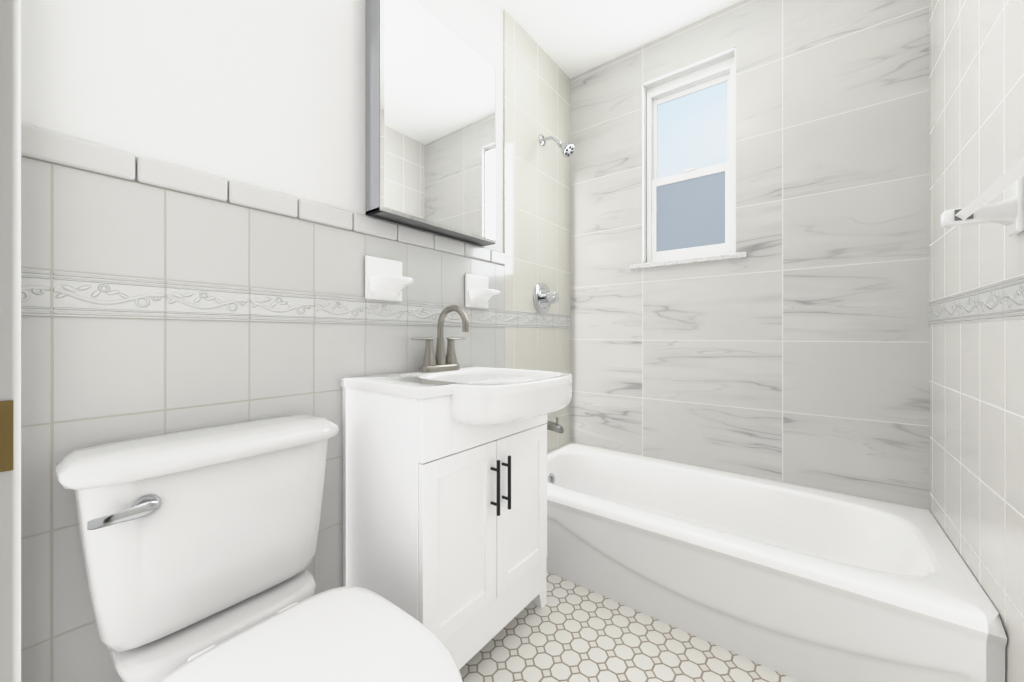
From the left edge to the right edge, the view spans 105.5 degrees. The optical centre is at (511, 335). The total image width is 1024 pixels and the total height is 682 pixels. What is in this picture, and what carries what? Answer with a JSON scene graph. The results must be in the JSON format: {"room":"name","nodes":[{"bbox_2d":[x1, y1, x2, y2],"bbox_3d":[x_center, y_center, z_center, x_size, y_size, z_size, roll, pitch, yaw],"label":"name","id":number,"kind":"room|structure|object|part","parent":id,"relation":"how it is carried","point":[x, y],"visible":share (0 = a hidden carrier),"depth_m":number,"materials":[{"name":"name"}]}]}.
{"room":"bathroom","nodes":[
{"label":"bathroom","id":0,"kind":"room"},
{"bbox_2d":[21,0,502,263],"bbox_3d":[-0.345,-0.280,1.553,0.100,2.560,2.343,0,0,38],"label":"wall","id":1,"kind":"structure","parent":0,"point":[268,94],"depth_m":0.99,"materials":[{"name":"white paint"}]},
{"bbox_2d":[21,124,135,180],"bbox_3d":[-0.867,-0.363,0.778,0.017,0.058,0.165,0,0,38],"label":"trim","id":2,"kind":"structure","parent":1,"relation":"attached to","point":[48,146],"depth_m":0.77,"materials":[{"name":"grey tile"}]},
{"bbox_2d":[137,156,227,201],"bbox_3d":[-0.765,-0.363,0.911,0.017,0.058,0.165,0,0,38],"label":"trim","id":3,"kind":"structure","parent":1,"relation":"attached to","point":[157,173],"depth_m":0.90,"materials":[{"name":"grey tile"}]},
{"bbox_2d":[228,180,297,217],"bbox_3d":[-0.663,-0.363,1.044,0.017,0.058,0.165,0,0,38],"label":"trim","id":4,"kind":"structure","parent":1,"relation":"attached to","point":[249,196],"depth_m":1.03,"materials":[{"name":"grey tile"}]},
{"bbox_2d":[21,315,504,681],"bbox_3d":[-0.480,0.481,1.289,0.008,1.038,1.449,0,0,38],"label":"tile","id":5,"kind":"structure","parent":1,"relation":"attached to","point":[87,381],"depth_m":0.85,"materials":[{"name":"white tile"}]},
{"bbox_2d":[21,156,504,308],"bbox_3d":[-0.480,-0.229,1.289,0.008,0.208,1.449,0,0,38],"label":"tile","id":6,"kind":"structure","parent":1,"relation":"attached to","point":[78,220],"depth_m":0.93,"materials":[{"name":"white tile"}]},
{"bbox_2d":[365,255,412,301],"bbox_3d":[-0.399,-0.190,1.297,0.104,0.143,0.143,0,0,38],"label":"soap dish","id":7,"kind":"object","parent":6,"relation":"attached to","point":[385,280],"visible":1,"depth_m":1.29,"materials":[{"name":"white ceramic"}]},
{"bbox_2d":[366,274,412,299],"bbox_3d":[-0.397,-0.158,1.296,0.101,0.068,0.129,0,0,38],"label":"tray","id":8,"kind":"object","parent":7,"relation":"on","point":[378,286],"depth_m":1.28,"materials":[{"name":"white ceramic"}]},
{"bbox_2d":[465,273,500,308],"bbox_3d":[-0.115,-0.190,1.665,0.104,0.143,0.143,0,0,38],"label":"holder","id":9,"kind":"object","parent":6,"relation":"attached to","point":[479,293],"visible":1,"depth_m":1.66,"materials":[{"name":"white ceramic"}]},
{"bbox_3d":[-0.152,-0.190,1.693,0.012,0.143,0.143,0,0,38],"label":"plate","id":10,"kind":"part","parent":9,"relation":"part of","materials":[{"name":"white ceramic"}]},
{"bbox_2d":[466,288,500,307],"bbox_3d":[-0.114,-0.158,1.665,0.101,0.068,0.129,0,0,38],"label":"tray","id":11,"kind":"object","parent":9,"relation":"on","point":[475,297],"depth_m":1.65,"materials":[{"name":"white ceramic"}]},
{"bbox_2d":[21,268,570,328],"bbox_3d":[-0.284,-0.081,1.541,0.011,0.088,2.088,0,0,38],"label":"trim","id":12,"kind":"structure","parent":1,"relation":"attached to","point":[52,293],"depth_m":0.96,"materials":[{"name":"tile"}]},
{"bbox_2d":[298,199,352,229],"bbox_3d":[-0.560,-0.363,1.177,0.017,0.058,0.165,0,0,38],"label":"trim","id":13,"kind":"structure","parent":1,"relation":"attached to","point":[311,211],"depth_m":1.16,"materials":[{"name":"grey tile"}]},
{"bbox_2d":[352,213,396,240],"bbox_3d":[-0.458,-0.363,1.309,0.017,0.058,0.165,0,0,38],"label":"trim","id":14,"kind":"structure","parent":1,"relation":"attached to","point":[363,224],"depth_m":1.30,"materials":[{"name":"grey tile"}]},
{"bbox_2d":[397,225,433,248],"bbox_3d":[-0.356,-0.363,1.442,0.017,0.058,0.165,0,0,38],"label":"trim","id":15,"kind":"structure","parent":1,"relation":"attached to","point":[408,235],"depth_m":1.43,"materials":[{"name":"grey tile"}]},
{"bbox_2d":[366,0,495,245],"bbox_3d":[-0.275,-0.784,1.489,0.087,0.772,0.575,0,0,38],"label":"upper cabinet","id":16,"kind":"object","parent":1,"relation":"attached to","point":[430,122],"visible":1,"depth_m":1.39,"materials":[{"name":"silver metal"}]},
{"bbox_2d":[433,235,463,255],"bbox_3d":[-0.254,-0.363,1.575,0.017,0.058,0.165,0,0,38],"label":"trim","id":17,"kind":"structure","parent":1,"relation":"attached to","point":[448,245],"depth_m":1.56,"materials":[{"name":"grey tile"}]},
{"bbox_2d":[464,243,489,261],"bbox_3d":[-0.152,-0.363,1.708,0.017,0.058,0.165,0,0,38],"label":"trim","id":18,"kind":"structure","parent":1,"relation":"attached to","point":[476,252],"depth_m":1.69,"materials":[{"name":"grey tile"}]},
{"bbox_2d":[490,250,505,264],"bbox_3d":[-0.068,-0.363,1.818,0.017,0.058,0.108,0,0,38],"label":"trim","id":19,"kind":"structure","parent":1,"relation":"attached to","point":[497,257],"depth_m":1.81,"materials":[{"name":"grey tile"}]},
{"bbox_2d":[503,9,569,314],"bbox_3d":[0.157,-0.843,2.116,0.009,1.435,0.639,0,0,38],"label":"tile","id":20,"kind":"object","parent":1,"relation":"attached to","point":[536,181],"visible":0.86,"depth_m":2.05,"materials":[{"name":"white tile"}]},
{"bbox_2d":[533,283,558,313],"bbox_3d":[0.200,-0.200,2.087,0.094,0.170,0.170,0,0,38],"label":"shower valve","id":21,"kind":"object","parent":20,"relation":"attached to","point":[544,297],"visible":1,"depth_m":2.07,"materials":[{"name":"silver metal"}]},
{"bbox_3d":[0.170,-0.200,2.111,0.018,0.170,0.170,0,0,38],"label":"plate","id":22,"kind":"part","parent":21,"relation":"part of","materials":[{"name":"silver metal"}]},
{"bbox_3d":[0.189,-0.200,2.096,0.030,0.048,0.048,0,0,38],"label":"stem","id":23,"kind":"part","parent":21,"relation":"part of","materials":[{"name":"silver metal"}]},
{"bbox_3d":[0.219,-0.200,2.073,0.047,0.060,0.061,0,0,38],"label":"knob","id":24,"kind":"part","parent":21,"relation":"part of","materials":[{"name":"white plastic"}]},
{"bbox_2d":[539,134,574,157],"bbox_3d":[0.236,-1.007,2.051,0.195,0.165,0.073,0,0,38],"label":"shower head","id":25,"kind":"object","parent":20,"relation":"attached to","point":[566,149],"visible":1,"depth_m":2.02},
{"bbox_3d":[0.210,-1.036,2.080,0.114,0.066,0.017,0,0,38],"label":"arm","id":26,"kind":"part","parent":25,"relation":"part of"},
{"bbox_2d":[505,328,569,451],"bbox_3d":[0.157,0.481,2.116,0.009,1.038,0.639,0,0,38],"label":"tile","id":27,"kind":"object","parent":1,"relation":"attached to","point":[542,349],"visible":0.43,"depth_m":2.15,"materials":[{"name":"white tile"}]},
{"bbox_2d":[546,417,563,433],"bbox_3d":[0.209,0.470,2.065,0.135,0.081,0.060,0,0,38],"label":"tub spout","id":28,"kind":"object","parent":27,"relation":"attached to","point":[555,427],"visible":0.71,"depth_m":2.04,"materials":[{"name":"silver metal"}]},
{"bbox_2d":[494,0,742,78],"bbox_3d":[0.334,-1.600,1.107,1.720,0.080,2.463,0,0,38],"label":"ceiling","id":29,"kind":"structure","parent":0,"point":[572,38],"depth_m":1.95,"materials":[{"name":"white paint"}]},
{"bbox_2d":[459,571,798,681],"bbox_3d":[0.197,1.040,0.929,1.720,0.080,2.913,0,0,38],"label":"floor","id":30,"kind":"structure","parent":0,"point":[569,631],"depth_m":1.24,"materials":[{"name":"white tile"}]},
{"bbox_2d":[55,414,462,681],"bbox_3d":[-0.427,0.609,0.703,0.786,0.783,0.486,0,0,38],"label":"toilet","id":31,"kind":"object","parent":30,"relation":"on","point":[198,547],"visible":1,"depth_m":0.75,"materials":[{"name":"white ceramic"}]},
{"bbox_3d":[-0.676,0.312,0.679,0.022,0.026,0.089,0,0,38],"label":"lever arm","id":32,"kind":"part","parent":31,"relation":"part of"},
{"bbox_3d":[-0.654,0.240,0.877,0.214,0.046,0.486,0,0,38],"label":"tank lid","id":33,"kind":"part","parent":31,"relation":"part of","materials":[{"name":"white ceramic"}]},
{"bbox_3d":[-0.656,0.427,0.879,0.184,0.336,0.444,0,0,38],"label":"tank","id":34,"kind":"part","parent":31,"relation":"part of","materials":[{"name":"white ceramic"}]},
{"bbox_3d":[-0.308,0.574,0.622,0.498,0.027,0.404,0,0,38],"label":"seat lid","id":35,"kind":"part","parent":31,"relation":"part of","materials":[{"name":"white plastic"}]},
{"bbox_2d":[340,305,571,669],"bbox_3d":[-0.137,0.445,1.283,0.540,1.110,0.600,0,0,38],"label":"bathroom vanity","id":36,"kind":"object","parent":30,"relation":"on","point":[444,499],"visible":0.98,"depth_m":1.12,"materials":[{"name":"white paint"}]},
{"bbox_2d":[411,305,469,372],"bbox_3d":[-0.222,0.011,1.411,0.172,0.242,0.258,0,0,38],"label":"faucet","id":37,"kind":"object","parent":36,"relation":"on","point":[439,363],"depth_m":1.43,"materials":[{"name":"silver metal"}]},
{"bbox_2d":[340,366,571,425],"bbox_3d":[-0.137,0.190,1.283,0.540,0.116,0.600,0,0,38],"label":"sink","id":38,"kind":"object","parent":36,"relation":"in","point":[451,395],"depth_m":1.08,"materials":[{"name":"white ceramic"}]},
{"bbox_3d":[-0.146,0.575,1.105,0.010,0.398,0.194,0,0,38],"label":"door panel","id":39,"kind":"part","parent":36,"relation":"part of","materials":[{"name":"white paint"}]},
{"bbox_3d":[-0.143,0.353,1.103,0.017,0.050,0.190,0,0,38],"label":"door rail","id":40,"kind":"part","parent":36,"relation":"part of","materials":[{"name":"white paint"}]},
{"bbox_3d":[-0.143,0.797,1.103,0.017,0.050,0.190,0,0,38],"label":"door rail","id":41,"kind":"part","parent":36,"relation":"part of","materials":[{"name":"white paint"}]},
{"bbox_3d":[-0.052,0.408,1.184,0.028,0.009,0.009,0,0,38],"label":"handle post","id":42,"kind":"part","parent":36,"relation":"part of","materials":[{"name":"black metal"}]},
{"bbox_3d":[-0.052,0.513,1.184,0.028,0.009,0.009,0,0,38],"label":"handle post","id":43,"kind":"part","parent":36,"relation":"part of","materials":[{"name":"black metal"}]},
{"bbox_3d":[-0.019,0.408,1.227,0.028,0.009,0.009,0,0,38],"label":"handle post","id":44,"kind":"part","parent":36,"relation":"part of","materials":[{"name":"black metal"}]},
{"bbox_3d":[-0.019,0.513,1.227,0.028,0.009,0.009,0,0,38],"label":"handle post","id":45,"kind":"part","parent":36,"relation":"part of","materials":[{"name":"black metal"}]},
{"bbox_3d":[0.033,0.575,1.338,0.010,0.398,0.194,0,0,38],"label":"door panel","id":46,"kind":"part","parent":36,"relation":"part of","materials":[{"name":"white paint"}]},
{"bbox_3d":[0.036,0.353,1.336,0.017,0.050,0.190,0,0,38],"label":"door rail","id":47,"kind":"part","parent":36,"relation":"part of","materials":[{"name":"white paint"}]},
{"bbox_3d":[0.036,0.797,1.336,0.017,0.050,0.190,0,0,38],"label":"door rail","id":48,"kind":"part","parent":36,"relation":"part of","materials":[{"name":"white paint"}]},
{"bbox_2d":[546,442,1006,681],"bbox_3d":[0.731,0.825,1.618,1.508,0.350,0.726,0,0,38],"label":"bathtub","id":49,"kind":"object","parent":30,"relation":"on","point":[801,583],"visible":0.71,"depth_m":1.28,"materials":[{"name":"white ceramic"}]},
{"bbox_3d":[0.213,0.749,2.026,0.014,0.033,0.008,0,0,38],"label":"overflow lever","id":50,"kind":"part","parent":49,"relation":"part of","materials":[{"name":"silver metal"}]},
{"bbox_2d":[570,0,929,510],"bbox_3d":[0.987,-0.280,1.957,1.720,2.560,0.120,0,0,38],"label":"wall","id":51,"kind":"structure","parent":0,"point":[832,268],"depth_m":1.72,"materials":[{"name":"grey tile"}]},
{"bbox_2d":[642,84,646,262],"bbox_3d":[0.737,-0.873,2.143,0.006,0.975,0.109,0,0,38],"label":"wall reveal left","id":52,"kind":"structure","parent":51,"relation":"attached to","point":[644,175],"depth_m":2.12,"materials":[{"name":"white paint"}]},
{"bbox_2d":[630,252,746,269],"bbox_3d":[0.898,-0.372,2.005,0.550,0.025,0.132,0,0,38],"label":"window sill","id":53,"kind":"structure","parent":51,"relation":"on","point":[738,255],"depth_m":1.93,"materials":[{"name":"stone"}]},
{"bbox_2d":[642,47,735,89],"bbox_3d":[0.911,-1.357,2.010,0.445,0.006,0.109,0,0,38],"label":"window trim","id":54,"kind":"structure","parent":51,"relation":"attached to","point":[696,66],"depth_m":1.97,"materials":[{"name":"white paint"}]},
{"bbox_2d":[647,57,734,262],"bbox_3d":[0.927,-0.870,2.031,0.433,0.969,0.055,0,0,38],"label":"window unit","id":55,"kind":"structure","parent":51,"relation":"in","point":[690,212],"depth_m":2.02,"materials":[{"name":"white plastic"}]},
{"bbox_3d":[0.767,-0.855,2.154,0.024,0.940,0.055,0,0,38],"label":"frame","id":56,"kind":"part","parent":55,"relation":"part of","materials":[{"name":"white plastic"}]},
{"bbox_3d":[0.925,-0.633,2.028,0.333,0.356,0.005,0,0,38],"label":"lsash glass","id":57,"kind":"part","parent":55,"relation":"part of","materials":[{"name":"grey"}]},
{"bbox_3d":[0.927,-1.313,2.031,0.381,0.024,0.055,0,0,38],"label":"frame","id":58,"kind":"part","parent":55,"relation":"part of","materials":[{"name":"white plastic"}]},
{"bbox_3d":[0.927,-0.399,2.031,0.381,0.028,0.055,0,0,38],"label":"frame","id":59,"kind":"part","parent":55,"relation":"part of","materials":[{"name":"white plastic"}]},
{"bbox_3d":[0.939,-1.061,2.046,0.343,0.420,0.004,0,0,38],"label":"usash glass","id":60,"kind":"part","parent":55,"relation":"part of","materials":[{"name":"clear glass"}]},
{"bbox_2d":[735,48,735,252],"bbox_3d":[1.085,-0.873,1.876,0.006,0.975,0.109,0,0,38],"label":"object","id":61,"kind":"structure","parent":51,"relation":"attached to","point":[735,150],"depth_m":1.83,"materials":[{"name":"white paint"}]},
{"bbox_2d":[930,317,1023,681],"bbox_3d":[0.940,-0.280,0.566,0.100,2.560,2.343,0,0,38],"label":"wall","id":62,"kind":"structure","parent":0,"point":[977,440],"depth_m":0.98,"materials":[{"name":"tile"}]},
{"bbox_2d":[929,275,1023,324],"bbox_3d":[0.916,-0.081,0.619,0.003,0.088,2.088,0,0,38],"label":"trim","id":63,"kind":"structure","parent":62,"relation":"attached to","point":[1003,299],"depth_m":0.99,"materials":[{"name":"tile"}]},
{"bbox_2d":[929,0,1023,301],"bbox_3d":[0.916,-0.843,0.619,0.001,1.435,2.088,0,0,38],"label":"tile","id":64,"kind":"structure","parent":62,"relation":"attached to","point":[976,98],"depth_m":1.06,"materials":[{"name":"white tile"}]},
{"bbox_2d":[939,158,1023,236],"bbox_3d":[0.830,-0.283,0.605,0.113,0.142,0.672,0,0,38],"label":"towel rail","id":65,"kind":"object","parent":64,"relation":"attached to","point":[1008,212],"visible":1,"depth_m":0.80,"materials":[{"name":"white ceramic"}]},
{"bbox_2d":[954,207,973,220],"bbox_3d":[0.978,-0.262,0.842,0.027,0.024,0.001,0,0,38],"label":"towel bar","id":66,"kind":"object","parent":65,"relation":"attached to","point":[957,217],"depth_m":0.84,"materials":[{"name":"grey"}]},
{"bbox_3d":[1.012,-0.262,0.849,0.103,0.060,0.058,0,0,38],"label":"arm","id":67,"kind":"part","parent":65,"relation":"part of"},
{"bbox_3d":[1.056,-0.283,0.816,0.012,0.142,0.062,0,0,38],"label":"plate","id":68,"kind":"part","parent":65,"relation":"part of","materials":[{"name":"white ceramic"}]},
{"label":"outside","id":69,"kind":"structure","parent":0,"visible":0},
{"bbox_2d":[658,81,726,178],"bbox_3d":[1.674,-1.150,2.867,4.500,3.700,0.001,0,0,38],"label":"sky","id":70,"kind":"structure","parent":69,"point":[691,125],"depth_m":3.06,"materials":[{"name":"white"}]},
{"bbox_3d":[-0.729,-0.280,0.488,0.790,2.560,0.125,0,0,38],"label":"wall","id":71,"kind":"structure","parent":0,"visible":0},
{"bbox_2d":[0,0,20,681],"bbox_3d":[-0.390,-0.060,0.222,0.072,2.120,0.136,0,0,38],"label":"door frame","id":72,"kind":"structure","parent":71,"relation":"attached to","point":[10,325],"depth_m":0.25,"materials":[{"name":"white paint"}]},
{"bbox_3d":[-0.334,0.065,0.237,0.002,0.045,0.038,0,0,38],"label":"door jamb strike","id":73,"kind":"part","parent":72,"relation":"part of","materials":[{"name":"gold metal"}]}
]}

